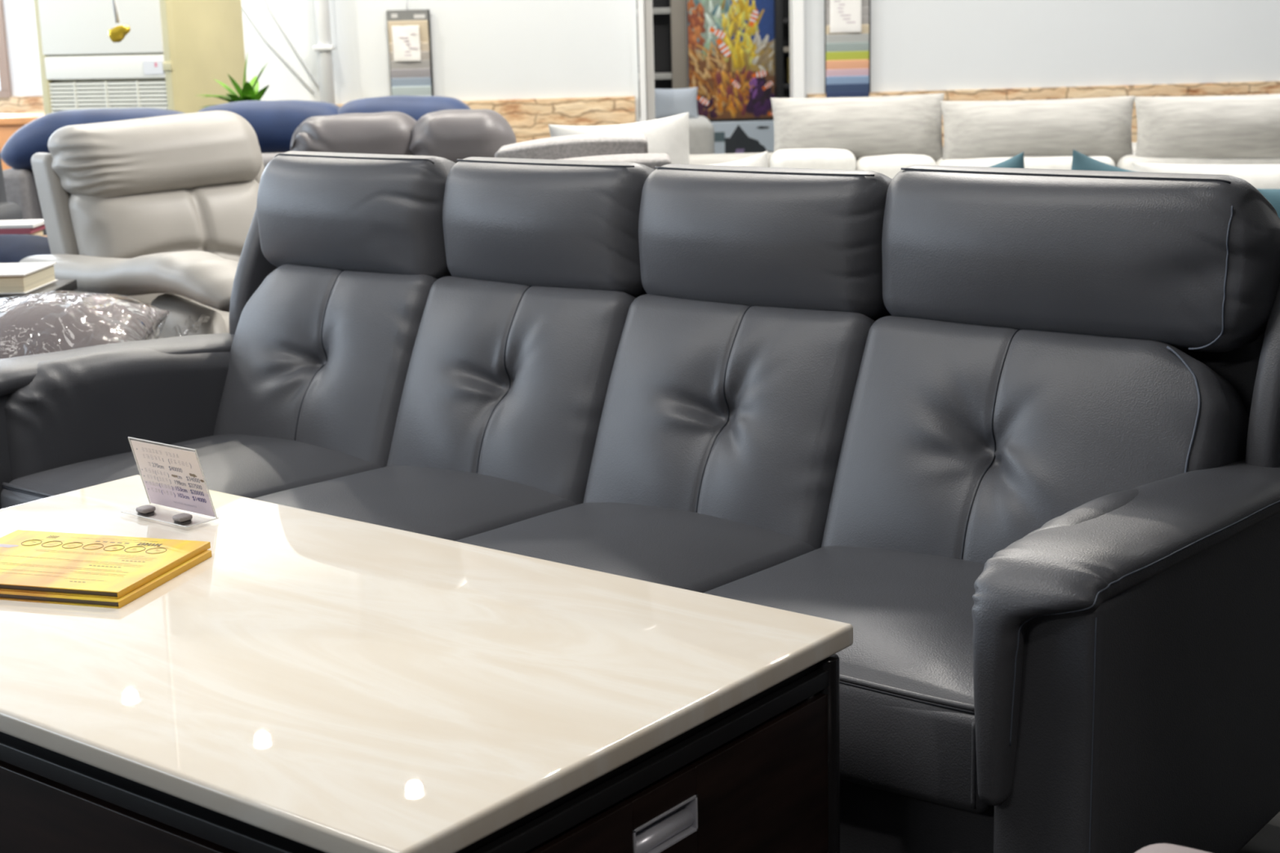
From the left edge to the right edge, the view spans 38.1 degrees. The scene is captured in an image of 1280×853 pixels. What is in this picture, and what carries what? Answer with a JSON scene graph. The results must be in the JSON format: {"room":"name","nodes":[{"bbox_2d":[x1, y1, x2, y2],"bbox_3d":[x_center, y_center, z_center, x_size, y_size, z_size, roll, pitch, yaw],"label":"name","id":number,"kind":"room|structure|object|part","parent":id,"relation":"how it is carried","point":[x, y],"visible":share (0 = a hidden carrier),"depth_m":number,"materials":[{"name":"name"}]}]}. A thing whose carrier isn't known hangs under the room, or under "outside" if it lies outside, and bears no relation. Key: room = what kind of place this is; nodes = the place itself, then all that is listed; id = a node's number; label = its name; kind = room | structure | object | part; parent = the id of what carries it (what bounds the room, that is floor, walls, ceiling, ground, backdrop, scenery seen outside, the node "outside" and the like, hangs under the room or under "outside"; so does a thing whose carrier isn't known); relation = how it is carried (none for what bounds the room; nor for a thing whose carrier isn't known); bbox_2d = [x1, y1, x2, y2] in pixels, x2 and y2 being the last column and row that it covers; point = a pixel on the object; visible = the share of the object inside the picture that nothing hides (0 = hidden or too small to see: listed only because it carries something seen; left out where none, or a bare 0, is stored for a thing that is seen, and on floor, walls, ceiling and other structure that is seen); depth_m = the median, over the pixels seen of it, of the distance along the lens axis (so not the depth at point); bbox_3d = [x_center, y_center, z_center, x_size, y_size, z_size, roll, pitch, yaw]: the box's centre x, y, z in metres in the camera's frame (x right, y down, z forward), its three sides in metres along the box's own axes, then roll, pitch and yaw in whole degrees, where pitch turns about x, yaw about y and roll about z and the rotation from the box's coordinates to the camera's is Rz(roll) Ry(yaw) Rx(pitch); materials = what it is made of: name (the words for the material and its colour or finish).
{"room":"store","nodes":[
{"label":"store","id":0,"kind":"room"},
{"bbox_2d":[2,0,42,96],"bbox_3d":[-3.248,-2.786,11.705,1.540,3.000,0.100,-2,13,0],"label":"window","id":1,"kind":"structure","parent":0,"point":[19,15],"depth_m":11.73,"materials":[{"name":"white paint"}]},
{"bbox_2d":[0,290,213,359],"bbox_3d":[-1.227,-0.190,3.997,0.474,0.231,0.664,-2,13,0],"label":"cushion","id":2,"kind":"object","parent":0,"point":[42,322],"visible":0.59,"depth_m":3.77,"materials":[{"name":"grey fabric"}]},
{"bbox_2d":[685,0,688,81],"bbox_3d":[0.818,-3.007,12.193,3.000,3.000,0.101,-2,13,0],"label":"wall","id":3,"kind":"structure","parent":0,"point":[686,0],"depth_m":12.24,"materials":[{"name":"white paint"}]},
{"bbox_2d":[240,0,1279,122],"bbox_3d":[1.937,-2.341,9.080,9.000,3.000,0.121,-2,13,0],"label":"wall","id":4,"kind":"structure","parent":0,"point":[916,45],"depth_m":9.11,"materials":[{"name":"white paint"}]},
{"bbox_2d":[241,4,314,93],"bbox_3d":[-1.813,-1.904,9.078,0.406,0.554,0.008,-2,13,0],"label":"cable","id":5,"kind":"object","parent":4,"relation":"attached to","point":[242,6],"visible":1,"depth_m":9.09,"materials":[{"name":"white plastic"}]},
{"bbox_2d":[265,0,319,89],"bbox_3d":[-1.772,-2.032,9.049,0.436,0.893,0.008,-2,13,0],"label":"cable","id":6,"kind":"object","parent":4,"relation":"attached to","point":[274,16],"visible":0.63,"depth_m":9.08,"materials":[{"name":"white plastic"}]},
{"bbox_2d":[312,0,335,104],"bbox_3d":[-1.546,-2.208,8.934,0.096,2.990,0.100,-2,13,0],"label":"pipe","id":7,"kind":"object","parent":4,"relation":"attached to","point":[324,48],"visible":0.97,"depth_m":8.99,"materials":[{"name":"white plastic"}]},
{"bbox_2d":[386,0,433,95],"bbox_3d":[-1.127,-1.824,9.079,0.209,0.606,0.047,-2,13,0],"label":"sign","id":8,"kind":"object","parent":4,"relation":"hanging from","point":[409,33],"visible":0.77,"depth_m":9.06,"materials":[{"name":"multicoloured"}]},
{"bbox_2d":[336,96,635,142],"bbox_3d":[-1.273,-1.185,9.242,2.520,0.845,0.030,-2,13,0],"label":"trim","id":9,"kind":"structure","parent":4,"relation":"attached to","point":[529,119],"depth_m":9.15,"materials":[{"name":"stone"}]},
{"bbox_2d":[637,0,646,121],"bbox_3d":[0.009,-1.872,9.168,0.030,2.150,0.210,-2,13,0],"label":"door","id":10,"kind":"structure","parent":4,"relation":"in","point":[640,2],"depth_m":9.08,"materials":[{"name":"white plastic"}]},
{"bbox_2d":[789,0,804,97],"bbox_3d":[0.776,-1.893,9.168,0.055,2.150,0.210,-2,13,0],"label":"door","id":11,"kind":"structure","parent":4,"relation":"in","point":[796,6],"depth_m":9.08,"materials":[{"name":"white plastic"}]},
{"bbox_2d":[824,0,870,97],"bbox_3d":[1.016,-1.983,9.056,0.224,0.891,0.047,-2,13,0],"label":"poster","id":12,"kind":"object","parent":4,"relation":"hanging from","point":[846,22],"visible":0.88,"depth_m":9.08,"materials":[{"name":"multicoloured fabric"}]},
{"bbox_2d":[806,80,1279,147],"bbox_3d":[3.650,-1.313,9.243,5.630,0.832,0.036,-2,13,0],"label":"trim","id":13,"kind":"structure","parent":4,"relation":"attached to","point":[1242,88],"depth_m":9.14,"materials":[{"name":"stone"}]},
{"bbox_2d":[1237,811,1279,852],"bbox_3d":[0.010,0.352,4.383,13.200,0.100,17.600,-2,13,0],"label":"floor","id":14,"kind":"structure","parent":0,"point":[1267,840],"depth_m":2.81,"materials":[{"name":"plastic"}]},
{"bbox_2d":[0,155,22,220],"bbox_3d":[-2.383,-0.549,6.136,0.665,1.020,0.444,-2,13,0],"label":"armchair","id":15,"kind":"object","parent":14,"relation":"on","point":[8,211],"visible":0.16,"depth_m":6.12,"materials":[{"name":"grey fabric"}]},
{"bbox_3d":[-2.419,-0.653,6.192,0.600,0.840,0.287,-2,13,0],"label":"backrest","id":16,"kind":"part","parent":15,"relation":"part of","materials":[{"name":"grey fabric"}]},
{"bbox_3d":[-2.102,-0.397,6.108,0.110,0.660,0.320,-2,13,0],"label":"arm","id":17,"kind":"part","parent":15,"relation":"part of","materials":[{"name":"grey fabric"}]},
{"bbox_2d":[0,112,44,170],"bbox_3d":[-3.264,-1.383,10.533,1.250,0.775,0.500,-2,13,0],"label":"countertop","id":18,"kind":"structure","parent":14,"relation":"on","point":[10,123],"depth_m":10.25,"materials":[{"name":"orange wood"}]},
{"bbox_2d":[0,279,77,302],"bbox_3d":[-1.661,-0.025,4.589,0.520,0.635,0.268,-2,13,0],"label":"side table","id":19,"kind":"object","parent":14,"relation":"on","point":[64,285],"visible":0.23,"depth_m":4.51,"materials":[{"name":"black laminate"}]},
{"bbox_2d":[0,262,57,294],"bbox_3d":[-1.656,-0.359,4.518,0.400,0.047,0.220,-1,13,3],"label":"book","id":20,"kind":"object","parent":19,"relation":"on","point":[15,277],"visible":1,"depth_m":4.47,"materials":[{"name":"white paper"}]},
{"bbox_2d":[33,0,246,115],"bbox_3d":[-2.131,-1.453,8.015,0.655,1.950,0.591,3,13,19],"label":"air conditioner","id":21,"kind":"object","parent":14,"relation":"on","point":[173,52],"visible":0.36,"depth_m":7.74,"materials":[{"name":"plastic"}]},
{"bbox_3d":[-2.242,-1.946,7.646,0.597,0.802,0.042,3,13,19],"label":"panel","id":22,"kind":"part","parent":21,"relation":"part of","materials":[{"name":"white plastic"}]},
{"bbox_3d":[-2.229,-1.502,7.746,0.597,0.096,0.040,3,13,19],"label":"panel","id":23,"kind":"part","parent":21,"relation":"part of","materials":[{"name":"white plastic"}]},
{"bbox_3d":[-2.222,-1.396,7.771,0.653,1.950,0.045,3,13,19],"label":"frame","id":24,"kind":"part","parent":21,"relation":"part of","materials":[{"name":"plastic"}]},
{"bbox_2d":[48,80,168,112],"bbox_3d":[-2.219,-1.093,7.842,0.572,0.728,0.221,8,16,37],"label":"grille","id":25,"kind":"object","parent":21,"relation":"attached to","point":[64,95],"depth_m":7.76,"materials":[{"name":"white plastic"}]},
{"bbox_2d":[18,110,264,338],"bbox_3d":[-1.073,-0.330,5.041,0.936,1.001,1.358,-12,17,-40],"label":"recliner armchair","id":26,"kind":"object","parent":14,"relation":"on","point":[158,211],"visible":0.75,"depth_m":5.12,"materials":[{"name":"beige leather"}]},
{"bbox_3d":[-1.351,-0.073,4.846,0.110,0.520,0.880,-12,17,-40],"label":"arm","id":27,"kind":"part","parent":26,"relation":"part of","materials":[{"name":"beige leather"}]},
{"bbox_2d":[68,178,259,303],"bbox_3d":[-1.300,-0.498,5.272,0.580,0.400,0.265,-12,17,-40],"label":"cushion","id":28,"kind":"object","parent":26,"relation":"on","point":[115,218],"depth_m":5.14,"materials":[{"name":"beige leather"}]},
{"bbox_2d":[190,299,229,333],"bbox_3d":[-1.019,-0.221,5.006,0.560,0.200,0.800,-12,17,-40],"label":"seat cushion","id":29,"kind":"object","parent":26,"relation":"on","point":[225,315],"depth_m":4.90,"materials":[{"name":"beige leather"}]},
{"bbox_2d":[194,50,269,108],"bbox_3d":[-1.612,-0.958,7.582,0.370,1.144,0.326,-2,13,0],"label":"potted plant","id":30,"kind":"object","parent":14,"relation":"on","point":[250,91],"visible":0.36,"depth_m":7.48,"materials":[{"name":"green plant"}]},
{"bbox_2d":[0,95,471,235],"bbox_3d":[-1.490,-0.729,6.950,1.780,0.967,0.760,-2,13,0],"label":"sofa","id":31,"kind":"object","parent":14,"relation":"on","point":[274,123],"visible":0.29,"depth_m":6.88,"materials":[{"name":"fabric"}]},
{"bbox_3d":[-2.319,-0.672,7.090,0.120,0.640,0.400,-2,13,0],"label":"post","id":32,"kind":"part","parent":31,"relation":"part of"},
{"bbox_2d":[261,152,283,168],"bbox_3d":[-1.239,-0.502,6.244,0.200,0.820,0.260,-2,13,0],"label":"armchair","id":33,"kind":"object","parent":14,"relation":"on","point":[267,157],"visible":0.02,"depth_m":6.05,"materials":[{"name":"white leather"}]},
{"bbox_2d":[289,109,516,163],"bbox_3d":[-0.760,-0.536,6.024,0.740,0.958,0.600,-2,13,0],"label":"recliner sofa","id":34,"kind":"object","parent":14,"relation":"on","point":[452,135],"visible":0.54,"depth_m":5.95,"materials":[{"name":"leather"}]},
{"bbox_2d":[0,475,853,852],"bbox_3d":[-0.490,0.491,2.308,1.322,0.560,0.728,8,16,37],"label":"coffee table","id":35,"kind":"object","parent":14,"relation":"on","point":[317,682],"visible":0.98,"depth_m":1.98,"materials":[{"name":"beige stone"}]},
{"bbox_2d":[0,550,212,608],"bbox_3d":[-0.742,0.187,2.396,0.297,0.009,0.224,2,13,17],"label":"folder","id":36,"kind":"object","parent":35,"relation":"on","point":[136,593],"visible":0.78,"depth_m":2.29,"materials":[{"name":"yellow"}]},
{"bbox_2d":[0,529,210,599],"bbox_3d":[-0.746,0.176,2.404,0.297,0.010,0.224,2,13,17],"label":"booklet","id":37,"kind":"object","parent":36,"relation":"on","point":[61,563],"visible":1,"depth_m":2.39,"materials":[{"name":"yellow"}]},
{"bbox_2d":[0,543,18,547],"bbox_3d":[-0.847,0.159,2.472,0.037,0.001,0.013,2,13,17],"label":"picture","id":38,"kind":"object","parent":37,"relation":"on","point":[1,544],"depth_m":2.47},
{"bbox_3d":[-0.697,0.549,2.049,1.222,0.392,0.020,8,16,37],"label":"panel","id":39,"kind":"part","parent":35,"relation":"part of","materials":[{"name":"brown wood"}]},
{"bbox_2d":[120,436,218,527],"bbox_3d":[-0.676,0.077,2.644,0.153,0.111,0.057,8,16,37],"label":"price sign","id":40,"kind":"object","parent":35,"relation":"on","point":[173,477],"visible":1,"depth_m":2.65,"materials":[{"name":"plastic"}]},
{"bbox_3d":[-0.497,0.266,2.255,1.292,0.044,0.692,8,16,37],"label":"rail","id":41,"kind":"part","parent":35,"relation":"part of","materials":[{"name":"black laminate"}]},
{"bbox_3d":[0.014,0.412,1.909,0.034,0.040,0.107,8,16,37],"label":"drawer pull","id":42,"kind":"part","parent":35,"relation":"part of","materials":[{"name":"silver metal"}]},
{"bbox_3d":[0.013,0.557,1.926,0.021,0.392,0.650,8,16,37],"label":"drawer","id":43,"kind":"part","parent":35,"relation":"part of","materials":[{"name":"brown wood"}]},
{"bbox_3d":[0.221,0.519,2.185,0.030,0.522,0.030,8,16,37],"label":"leg","id":44,"kind":"part","parent":35,"relation":"part of","materials":[{"name":"black wood"}]},
{"bbox_2d":[494,133,671,169],"bbox_3d":[-0.126,-0.218,4.531,0.560,0.954,0.640,-2,13,0],"label":"sofa","id":45,"kind":"object","parent":14,"relation":"on","point":[602,147],"visible":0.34,"depth_m":4.48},
{"bbox_2d":[494,133,648,159],"bbox_3d":[-0.161,-0.456,4.636,0.373,0.534,0.216,-2,13,0],"label":"cushion","id":46,"kind":"object","parent":45,"relation":"on","point":[571,146],"depth_m":4.48,"materials":[{"name":"grey fabric"}]},
{"bbox_2d":[556,153,671,169],"bbox_3d":[-0.111,-0.377,4.347,0.378,0.503,0.216,-2,13,0],"label":"cushion","id":47,"kind":"object","parent":45,"relation":"on","point":[651,160],"depth_m":4.26,"materials":[{"name":"white fabric"}]},
{"bbox_2d":[0,151,1279,852],"bbox_3d":[-0.110,0.072,3.119,2.351,1.004,1.015,8,16,37],"label":"leather sofa","id":48,"kind":"object","parent":14,"relation":"on","point":[1015,432],"visible":0.84,"depth_m":2.82,"materials":[{"name":"leather"}]},
{"bbox_3d":[-0.966,0.096,3.802,0.132,0.496,0.900,8,16,37],"label":"arm","id":49,"kind":"part","parent":48,"relation":"part of","materials":[{"name":"leather"}]},
{"bbox_3d":[-0.966,0.200,3.276,0.497,0.132,0.070,8,16,37],"label":"panel","id":50,"kind":"part","parent":48,"relation":"part of","materials":[{"name":"leather"}]},
{"bbox_3d":[-0.990,-0.029,3.666,0.112,0.270,0.620,8,16,37],"label":"panel","id":51,"kind":"part","parent":48,"relation":"part of","materials":[{"name":"leather"}]},
{"bbox_2d":[6,434,380,502],"bbox_3d":[-0.806,0.130,3.470,0.499,0.164,0.582,8,16,37],"label":"seat cushion","id":52,"kind":"object","parent":48,"relation":"on","point":[252,466],"depth_m":3.44,"materials":[{"name":"leather"}]},
{"bbox_2d":[213,263,437,467],"bbox_3d":[-0.607,-0.101,3.693,0.517,0.428,0.297,8,16,37],"label":"cushion","id":53,"kind":"object","parent":48,"relation":"on","point":[319,357],"depth_m":3.59,"materials":[{"name":"leather"}]},
{"bbox_2d":[254,466,577,541],"bbox_3d":[-0.423,0.185,3.174,0.480,0.164,0.582,8,16,37],"label":"seat cushion","id":54,"kind":"object","parent":48,"relation":"on","point":[451,503],"depth_m":3.15,"materials":[{"name":"leather"}]},
{"bbox_2d":[386,275,635,504],"bbox_3d":[-0.219,-0.045,3.394,0.488,0.427,0.296,8,16,37],"label":"cushion","id":55,"kind":"object","parent":48,"relation":"on","point":[508,380],"depth_m":3.31,"materials":[{"name":"leather"}]},
{"bbox_2d":[455,502,815,592],"bbox_3d":[-0.044,0.240,2.882,0.487,0.164,0.582,8,16,37],"label":"seat cushion","id":56,"kind":"object","parent":48,"relation":"on","point":[701,547],"depth_m":2.86,"materials":[{"name":"leather"}]},
{"bbox_2d":[582,293,875,549],"bbox_3d":[0.160,0.010,3.102,0.495,0.427,0.295,8,16,37],"label":"cushion","id":57,"kind":"object","parent":48,"relation":"on","point":[733,409],"depth_m":3.02,"materials":[{"name":"leather"}]},
{"bbox_2d":[702,546,984,714],"bbox_3d":[0.364,0.300,2.567,0.555,0.164,0.582,8,16,37],"label":"seat cushion","id":58,"kind":"object","parent":48,"relation":"on","point":[908,609],"depth_m":2.47,"materials":[{"name":"leather"}]},
{"bbox_3d":[0.204,0.370,2.373,0.553,0.132,0.070,8,16,37],"label":"panel","id":59,"kind":"part","parent":48,"relation":"part of","materials":[{"name":"leather"}]},
{"bbox_2d":[821,315,1248,564],"bbox_3d":[0.581,0.072,2.775,0.600,0.427,0.298,8,16,37],"label":"cushion","id":60,"kind":"object","parent":48,"relation":"on","point":[957,439],"depth_m":2.72,"materials":[{"name":"leather"}]},
{"bbox_3d":[0.638,0.208,2.409,0.112,0.270,0.620,8,16,37],"label":"panel","id":61,"kind":"part","parent":48,"relation":"part of","materials":[{"name":"leather"}]},
{"bbox_3d":[0.740,0.344,2.485,0.132,0.496,0.900,8,16,37],"label":"arm","id":62,"kind":"part","parent":48,"relation":"part of","materials":[{"name":"leather"}]},
{"bbox_2d":[636,0,688,117],"bbox_3d":[0.076,-2.242,10.925,0.395,2.100,0.240,-2,13,0],"label":"shelf unit","id":63,"kind":"object","parent":14,"relation":"on","point":[669,16],"visible":0.17,"depth_m":10.86,"materials":[{"name":"grey"}]},
{"bbox_3d":[0.058,-2.265,11.032,0.280,2.100,0.020,-2,13,0],"label":"panel","id":64,"kind":"part","parent":63,"relation":"part of","materials":[{"name":"grey"}]},
{"bbox_2d":[640,115,714,154],"bbox_3d":[0.183,-1.344,10.153,0.440,0.680,0.500,-2,13,0],"label":"sofa","id":65,"kind":"object","parent":14,"relation":"on","point":[701,131],"visible":0.18,"depth_m":9.86,"materials":[{"name":"beige fabric"}]},
{"bbox_2d":[654,87,698,119],"bbox_3d":[0.187,-1.756,10.073,0.260,0.168,0.102,-2,13,0],"label":"cushion","id":66,"kind":"object","parent":65,"relation":"on","point":[668,102],"visible":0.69,"depth_m":10.04,"materials":[{"name":"grey fabric"}]},
{"bbox_2d":[686,0,775,122],"bbox_3d":[0.531,-2.220,10.820,0.510,2.080,0.120,-2,13,0],"label":"poster","id":67,"kind":"object","parent":14,"relation":"on","point":[731,43],"visible":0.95,"depth_m":10.79,"materials":[{"name":"multicoloured paper"}]},
{"bbox_2d":[711,120,773,154],"bbox_3d":[0.550,-1.476,10.852,0.500,0.612,0.022,-2,13,0],"label":"board","id":68,"kind":"object","parent":14,"relation":"on","point":[748,136],"visible":0.17,"depth_m":10.79,"materials":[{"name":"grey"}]},
{"bbox_2d":[774,0,790,97],"bbox_3d":[1.001,-2.249,10.847,0.435,2.100,0.300,-2,13,0],"label":"bookcase","id":69,"kind":"object","parent":14,"relation":"on","point":[782,87],"visible":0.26,"depth_m":10.74,"materials":[{"name":"black"}]},
{"bbox_3d":[1.008,-2.280,10.983,0.380,2.100,0.020,-2,13,0],"label":"panel","id":70,"kind":"part","parent":69,"relation":"part of","materials":[{"name":"grey"}]},
{"bbox_2d":[786,57,790,83],"bbox_3d":[0.967,-2.092,10.866,0.212,0.150,0.150,-2,13,0],"label":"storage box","id":71,"kind":"object","parent":69,"relation":"on","point":[788,71],"visible":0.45,"depth_m":10.81,"materials":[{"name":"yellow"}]},
{"bbox_2d":[688,142,1279,178],"bbox_3d":[1.385,-0.577,6.407,2.900,0.755,1.440,-2,13,0],"label":"sofa","id":72,"kind":"object","parent":14,"relation":"on","point":[889,165],"visible":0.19,"depth_m":6.59,"materials":[{"name":"beige fabric"}]},
{"bbox_2d":[548,111,689,164],"bbox_3d":[-0.044,-0.697,5.674,0.458,0.511,0.176,-2,13,0],"label":"cushion","id":73,"kind":"object","parent":72,"relation":"on","point":[669,135],"visible":0.23,"depth_m":5.63,"materials":[{"name":"beige fabric"}]},
{"bbox_2d":[714,151,768,167],"bbox_3d":[0.281,-0.653,5.735,0.321,0.389,0.144,-2,13,0],"label":"cushion","id":74,"kind":"object","parent":72,"relation":"on","point":[761,159],"visible":0.12,"depth_m":5.70,"materials":[{"name":"beige fabric"}]},
{"bbox_2d":[770,148,856,170],"bbox_3d":[0.627,-0.850,6.695,0.300,0.308,0.210,-2,13,0],"label":"cushion","id":75,"kind":"object","parent":72,"relation":"on","point":[809,158],"depth_m":6.58,"materials":[{"name":"beige fabric"}]},
{"bbox_2d":[770,93,944,161],"bbox_3d":[0.791,-1.075,6.725,0.630,0.249,0.172,-2,13,0],"label":"pillow","id":76,"kind":"object","parent":72,"relation":"on","point":[909,124],"visible":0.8,"depth_m":6.67,"materials":[{"name":"beige fabric"}]},
{"bbox_2d":[856,154,936,178],"bbox_3d":[0.922,-0.844,6.698,0.290,0.278,0.210,-2,13,0],"label":"cushion","id":77,"kind":"object","parent":72,"relation":"on","point":[889,165],"depth_m":6.59,"materials":[{"name":"beige fabric"}]},
{"bbox_3d":[1.379,-0.783,6.996,2.840,0.540,0.200,-2,13,0],"label":"frame","id":78,"kind":"part","parent":72,"relation":"part of","materials":[{"name":"beige fabric"}]},
{"bbox_2d":[988,151,1024,168],"bbox_3d":[1.046,-0.638,5.722,0.425,0.409,0.133,-2,13,0],"label":"cushion","id":79,"kind":"object","parent":72,"relation":"on","point":[1016,162],"visible":0.06,"depth_m":5.69,"materials":[{"name":"fabric"}]},
{"bbox_2d":[935,155,1115,169],"bbox_3d":[1.387,-0.850,6.699,0.640,0.263,0.210,-2,13,0],"label":"cushion","id":80,"kind":"object","parent":72,"relation":"on","point":[1060,162],"depth_m":6.59,"materials":[{"name":"beige fabric"}]},
{"bbox_2d":[940,95,1134,164],"bbox_3d":[1.431,-1.057,6.671,0.700,0.244,0.180,-2,13,0],"label":"pillow","id":81,"kind":"object","parent":72,"relation":"on","point":[1102,126],"visible":0.8,"depth_m":6.61,"materials":[{"name":"beige fabric"}]},
{"bbox_2d":[1071,149,1137,172],"bbox_3d":[1.466,-0.648,5.723,0.435,0.420,0.132,-2,13,0],"label":"cushion","id":82,"kind":"object","parent":72,"relation":"on","point":[1080,161],"visible":0.13,"depth_m":5.69,"materials":[{"name":"fabric"}]},
{"bbox_2d":[1115,151,1279,170],"bbox_3d":[2.047,-0.868,6.699,0.660,0.262,0.210,-2,13,0],"label":"cushion","id":83,"kind":"object","parent":72,"relation":"on","point":[1125,162],"depth_m":6.58,"materials":[{"name":"beige fabric"}]},
{"bbox_2d":[1131,163,1279,188],"bbox_3d":[2.003,-0.729,6.063,0.805,0.285,0.161,-2,13,0],"label":"cushion","id":84,"kind":"object","parent":72,"relation":"on","point":[1260,176],"visible":0.23,"depth_m":6.01,"materials":[{"name":"beige fabric"}]},
{"bbox_2d":[1133,93,1279,158],"bbox_3d":[2.112,-1.060,6.613,0.700,0.249,0.180,-2,13,0],"label":"pillow","id":85,"kind":"object","parent":72,"relation":"on","point":[1246,126],"visible":0.91,"depth_m":6.55,"materials":[{"name":"beige fabric"}]},
{"bbox_2d":[1256,188,1279,218],"bbox_3d":[2.004,-0.606,5.628,0.300,0.239,0.123,-2,13,0],"label":"cushion","id":86,"kind":"object","parent":72,"relation":"on","point":[1272,195],"visible":0.12,"depth_m":5.59,"materials":[{"name":"fabric"}]},
{"bbox_2d":[1134,843,1209,852],"bbox_3d":[0.449,0.639,1.587,0.172,0.537,0.250,8,16,37],"label":"round stool","id":87,"kind":"object","parent":14,"relation":"on","point":[1159,847],"visible":1,"depth_m":1.61,"materials":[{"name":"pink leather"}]},
{"bbox_3d":[-2.049,-0.286,5.857,0.400,0.610,0.170,-2,13,0],"label":"table","id":88,"kind":"object","parent":14,"relation":"on","visible":0},
{"bbox_2d":[29,230,43,235],"bbox_3d":[-2.027,-0.595,5.788,0.280,0.022,0.150,-2,13,0],"label":"magazine","id":89,"kind":"object","parent":88,"relation":"on","point":[40,233],"visible":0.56,"depth_m":5.82,"materials":[{"name":"beige paper"}]},
{"bbox_2d":[0,223,45,234],"bbox_3d":[-2.023,-0.614,5.783,0.290,0.018,0.150,-2,13,0],"label":"magazine","id":90,"kind":"object","parent":89,"relation":"on","point":[3,231],"visible":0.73,"depth_m":5.71,"materials":[{"name":"red paper"}]},
{"bbox_2d":[0,219,44,229],"bbox_3d":[-2.018,-0.629,5.780,0.300,0.012,0.150,-2,13,0],"label":"magazine","id":91,"kind":"object","parent":90,"relation":"on","point":[15,224],"visible":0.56,"depth_m":5.74,"materials":[{"name":"white paper"}]},
{"bbox_3d":[-1.891,-0.181,5.461,0.380,0.570,0.380,-2,13,0],"label":"stool","id":92,"kind":"object","parent":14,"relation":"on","visible":0},
{"bbox_2d":[0,234,51,262],"bbox_3d":[-1.859,-0.482,5.385,0.400,0.144,0.338,-2,13,0],"label":"bolster","id":93,"kind":"object","parent":92,"relation":"on","point":[14,248],"visible":0.29,"depth_m":5.31,"materials":[{"name":"fabric"}]},
{"bbox_3d":[-0.073,-2.672,3.706,13.200,0.100,17.600,-2,13,0],"label":"ceiling","id":94,"kind":"structure","parent":0,"visible":0},
{"bbox_2d":[107,0,130,42],"bbox_3d":[-1.669,-2.094,5.670,0.071,1.800,0.032,-2,13,0],"label":"ornament","id":95,"kind":"object","parent":94,"relation":"hanging from","point":[117,34],"visible":1,"depth_m":5.84,"materials":[{"name":"yellow"}]},
{"bbox_3d":[-1.683,-2.123,5.663,0.032,1.741,0.014,-2,13,0],"label":"cord","id":96,"kind":"part","parent":95,"relation":"part of","materials":[{"name":"white plastic"}]},
{"bbox_3d":[0.353,-3.347,8.845,0.810,0.850,0.120,-2,13,0],"label":"wall","id":97,"kind":"structure","parent":0,"visible":0},
{"bbox_2d":[644,0,655,120],"bbox_3d":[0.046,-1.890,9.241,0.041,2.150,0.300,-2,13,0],"label":"door","id":98,"kind":"structure","parent":97,"relation":"in","point":[648,9],"depth_m":9.11,"materials":[{"name":"grey"}]},
{"bbox_3d":[-4.818,-1.669,11.945,1.660,0.800,0.100,-2,13,0],"label":"wall","id":99,"kind":"structure","parent":0,"visible":0},
{"bbox_2d":[0,0,12,101],"bbox_3d":[-4.850,-2.836,11.664,1.660,1.600,0.120,-2,13,0],"label":"window","id":100,"kind":"structure","parent":99,"relation":"in","point":[5,78],"depth_m":11.73,"materials":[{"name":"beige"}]},
{"bbox_2d":[0,95,44,113],"bbox_3d":[-4.498,-1.679,11.878,4.100,0.832,0.034,-2,13,0],"label":"trim","id":101,"kind":"structure","parent":99,"relation":"attached to","point":[31,104],"depth_m":11.78,"materials":[{"name":"stone"}]}
]}

